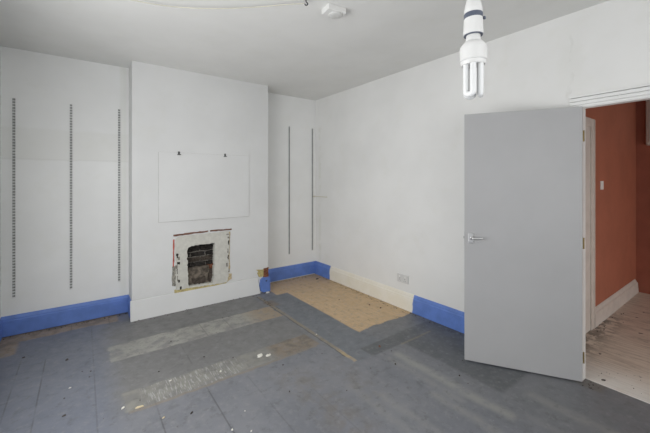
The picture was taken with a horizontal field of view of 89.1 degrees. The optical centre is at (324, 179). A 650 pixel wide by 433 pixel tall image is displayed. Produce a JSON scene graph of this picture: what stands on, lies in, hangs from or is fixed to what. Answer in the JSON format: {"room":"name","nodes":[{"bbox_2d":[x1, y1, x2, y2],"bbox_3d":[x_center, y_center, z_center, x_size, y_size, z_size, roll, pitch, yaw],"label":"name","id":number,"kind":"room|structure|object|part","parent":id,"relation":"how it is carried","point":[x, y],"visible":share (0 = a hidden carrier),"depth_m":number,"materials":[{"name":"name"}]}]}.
{"room":"living room","nodes":[
{"label":"living room","id":0,"kind":"room"},
{"bbox_2d":[0,45,0,317],"bbox_3d":[-1.402,0.110,0.794,0.100,2.700,5.540,0,0,-36],"label":"wall","id":1,"kind":"structure","parent":0,"point":[0,45],"depth_m":3.04,"materials":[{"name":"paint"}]},
{"bbox_2d":[0,318,1,340],"bbox_3d":[-1.377,1.361,0.857,0.014,0.182,5.412,0,0,-36],"label":"baseboard","id":2,"kind":"structure","parent":1,"relation":"attached to","point":[0,318],"depth_m":3.01,"materials":[{"name":"blue paint"}]},
{"bbox_2d":[1,46,314,316],"bbox_3d":[-1.623,0.110,4.143,3.710,2.700,0.120,0,0,-36],"label":"wall","id":3,"kind":"structure","parent":0,"point":[44,87],"depth_m":3.39,"materials":[{"name":"paint"}]},
{"bbox_2d":[12,98,15,297],"bbox_3d":[-2.926,0.171,3.104,0.022,1.880,0.012,0,0,-36],"label":"upright","id":4,"kind":"object","parent":3,"relation":"attached to","point":[13,99],"visible":1,"depth_m":3.10,"materials":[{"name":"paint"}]},
{"bbox_2d":[1,295,128,336],"bbox_3d":[-2.581,1.361,3.348,1.023,0.182,0.028,0,0,-36],"label":"baseboard","id":5,"kind":"structure","parent":3,"relation":"attached to","point":[21,323],"depth_m":3.30,"materials":[{"name":"blue paint"}]},
{"bbox_2d":[70,104,71,288],"bbox_3d":[-2.583,0.170,3.356,0.022,1.880,0.012,0,0,-36],"label":"upright","id":6,"kind":"object","parent":3,"relation":"attached to","point":[70,104],"visible":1,"depth_m":3.35,"materials":[{"name":"paint"}]},
{"bbox_2d":[118,109,119,281],"bbox_3d":[-2.248,0.168,3.603,0.022,1.880,0.012,0,0,-36],"label":"upright","id":7,"kind":"object","parent":3,"relation":"attached to","point":[118,109],"visible":1,"depth_m":3.60,"materials":[{"name":"paint"}]},
{"bbox_2d":[289,127,289,253],"bbox_3d":[-0.526,0.152,4.867,0.016,1.880,0.012,0,0,-36],"label":"upright","id":8,"kind":"object","parent":3,"relation":"attached to","point":[289,127],"visible":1,"depth_m":4.86,"materials":[{"name":"grey metal"}]},
{"bbox_2d":[268,261,314,281],"bbox_3d":[-0.530,1.355,4.861,0.960,0.183,0.017,0,0,-36],"label":"baseboard","id":9,"kind":"structure","parent":3,"relation":"attached to","point":[280,273],"depth_m":4.88,"materials":[{"name":"blue paint"}]},
{"bbox_2d":[312,129,312,249],"bbox_3d":[-0.195,0.146,5.110,0.016,1.880,0.012,0,0,-36],"label":"upright","id":10,"kind":"object","parent":3,"relation":"attached to","point":[312,129],"visible":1,"depth_m":5.11,"materials":[{"name":"grey metal"}]},
{"bbox_2d":[129,61,267,300],"bbox_3d":[-1.464,0.110,4.006,1.557,2.700,0.290,0,0,-36],"label":"wall","id":11,"kind":"structure","parent":0,"point":[171,109],"depth_m":3.73,"materials":[{"name":"paint"}]},
{"bbox_2d":[128,296,130,317],"bbox_3d":[-2.089,1.361,3.530,0.014,0.182,0.260,0,0,-36],"label":"baseboard","id":12,"kind":"structure","parent":11,"relation":"attached to","point":[129,299],"depth_m":3.56,"materials":[{"name":"blue paint"}]},
{"bbox_2d":[130,277,259,321],"bbox_3d":[-1.424,1.357,3.833,1.448,0.206,0.036,0,0,-36],"label":"baseboard","id":13,"kind":"structure","parent":11,"relation":"attached to","point":[140,309],"depth_m":3.75,"materials":[{"name":"paint"}]},
{"bbox_2d":[187,244,212,284],"bbox_3d":[-1.524,1.029,3.960,0.378,0.491,0.233,0,0,-36],"label":"fireplace","id":14,"kind":"object","parent":11,"relation":"in","point":[200,257],"visible":0.77,"depth_m":3.92,"materials":[{"name":"brown brick"}]},
{"bbox_2d":[172,228,231,292],"bbox_3d":[-1.434,0.929,3.870,0.682,0.675,0.064,0,0,-36],"label":"fireplace surround","id":15,"kind":"object","parent":11,"relation":"attached to","point":[220,240],"visible":1,"depth_m":3.85,"materials":[{"name":"paint"}]},
{"bbox_2d":[158,152,248,222],"bbox_3d":[-1.382,0.079,3.880,1.042,0.769,0.009,0,0,-36],"label":"wall panel","id":16,"kind":"object","parent":11,"relation":"attached to","point":[191,186],"visible":1,"depth_m":3.84,"materials":[{"name":"white paint"}]},
{"bbox_2d":[257,267,269,291],"bbox_3d":[-0.884,1.302,4.400,0.194,0.312,0.302,0,0,-36],"label":"broken corner","id":17,"kind":"object","parent":11,"relation":"attached to","point":[264,285],"visible":0.98,"depth_m":4.29,"materials":[{"name":"blue paint"}]},
{"bbox_2d":[0,0,608,100],"bbox_3d":[0.023,-1.290,1.903,3.710,0.100,5.640,0,0,-36],"label":"ceiling","id":18,"kind":"structure","parent":0,"point":[296,50],"depth_m":2.79,"materials":[{"name":"white paint"}]},
{"bbox_2d":[132,0,303,8],"bbox_3d":[-0.971,-1.221,2.193,1.638,0.032,0.307,0,0,-15],"label":"cable","id":19,"kind":"object","parent":18,"relation":"attached to","point":[132,0],"visible":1,"depth_m":2.32,"materials":[{"name":"white plastic"}]},
{"bbox_2d":[322,3,345,18],"bbox_3d":[0.064,-1.212,2.389,0.148,0.057,0.104,0,0,-30],"label":"smoke detector","id":20,"kind":"object","parent":18,"relation":"attached to","point":[333,11],"visible":1,"depth_m":2.36,"materials":[{"name":"white plastic"}]},
{"bbox_2d":[459,0,486,99],"bbox_3d":[0.339,-0.714,0.754,0.070,1.053,0.070,0,0,-36],"label":"pendant lamp","id":21,"kind":"object","parent":18,"relation":"hanging from","point":[473,53],"visible":1,"depth_m":0.74,"materials":[{"name":"plastic"}]},
{"bbox_3d":[0.339,-0.294,0.754,0.058,0.064,0.058,0,0,-36],"label":"bulb","id":22,"kind":"part","parent":21,"relation":"part of","materials":[{"name":"plastic"}]},
{"bbox_2d":[0,274,649,432],"bbox_3d":[1.558,1.498,2.348,6.710,0.083,6.740,0,0,-36],"label":"floor","id":23,"kind":"structure","parent":0,"point":[424,392],"depth_m":2.45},
{"bbox_2d":[3,275,641,418],"bbox_3d":[0.287,1.456,3.131,5.344,0.011,3.716,0,0,-36],"label":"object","id":24,"kind":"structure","parent":23,"relation":"on","point":[310,275],"depth_m":3.39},
{"bbox_2d":[315,0,649,311],"bbox_3d":[1.520,0.110,2.940,0.070,2.700,5.540,0,0,-36],"label":"wall","id":25,"kind":"structure","parent":0,"point":[389,150],"depth_m":3.44,"materials":[{"name":"paint"}]},
{"bbox_2d":[315,261,463,333],"bbox_3d":[0.830,1.358,3.806,0.017,0.198,3.327,0,0,-36],"label":"baseboard","id":26,"kind":"structure","parent":25,"relation":"attached to","point":[452,318],"depth_m":3.78,"materials":[{"name":"paint"}]},
{"bbox_2d":[397,273,407,283],"bbox_3d":[0.879,1.116,3.738,0.018,0.092,0.156,0,0,-36],"label":"power socket","id":27,"kind":"object","parent":25,"relation":"attached to","point":[402,278],"visible":1,"depth_m":3.73,"materials":[{"name":"plastic"}]},
{"bbox_2d":[463,106,584,381],"bbox_3d":[1.500,0.460,2.527,0.811,1.976,0.142,0,0,22],"label":"door","id":28,"kind":"structure","parent":25,"relation":"in","point":[522,236],"depth_m":2.50,"materials":[{"name":"grey paint"}]},
{"bbox_3d":[1.167,0.465,2.639,0.042,0.080,0.008,0,0,22],"label":"handle plate","id":29,"kind":"part","parent":28,"relation":"part of","materials":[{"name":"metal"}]},
{"bbox_2d":[569,83,649,380],"bbox_3d":[2.093,0.423,2.071,0.034,2.073,0.930,0,0,-36],"label":"trim","id":30,"kind":"structure","parent":25,"relation":"attached to","point":[639,91],"depth_m":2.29,"materials":[{"name":"white wood"}]},
{"bbox_2d":[586,102,635,306],"bbox_3d":[2.889,0.110,3.524,2.830,2.700,0.120,0,0,-36],"label":"wall","id":31,"kind":"structure","parent":0,"point":[615,125],"depth_m":3.73,"materials":[{"name":"paint"}]},
{"bbox_2d":[586,117,594,332],"bbox_3d":[2.250,0.431,2.963,1.015,2.052,0.028,0,0,-36],"label":"trim","id":32,"kind":"structure","parent":31,"relation":"attached to","point":[590,123],"depth_m":3.20,"materials":[{"name":"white wood"}]},
{"bbox_2d":[600,181,603,189],"bbox_3d":[2.893,0.055,3.444,0.086,0.090,0.014,0,0,-36],"label":"light switch","id":33,"kind":"object","parent":31,"relation":"attached to","point":[601,182],"visible":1,"depth_m":3.42,"materials":[{"name":"white plastic"}]},
{"bbox_2d":[595,279,638,327],"bbox_3d":[3.364,1.369,3.781,1.740,0.175,0.028,0,0,-36],"label":"baseboard","id":34,"kind":"structure","parent":31,"relation":"attached to","point":[605,309],"depth_m":3.66,"materials":[{"name":"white wood"}]},
{"bbox_2d":[636,100,649,293],"bbox_3d":[5.105,0.110,2.999,0.120,2.700,3.590,0,0,-36],"label":"wall","id":35,"kind":"structure","parent":0,"point":[642,150],"depth_m":4.26,"materials":[{"name":"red paint"}]},
{"bbox_2d":[646,100,649,144],"bbox_3d":[4.258,-0.800,3.990,0.072,0.720,0.550,0,0,-36],"label":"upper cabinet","id":36,"kind":"object","parent":35,"relation":"attached to","point":[647,101],"visible":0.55,"depth_m":4.18,"materials":[{"name":"brown wood"}]},
{"bbox_3d":[4.236,-0.800,3.970,0.013,0.640,0.485,0,0,-36],"label":"cupboard door","id":37,"kind":"part","parent":36,"relation":"part of","materials":[{"name":"white wood"}]}
]}

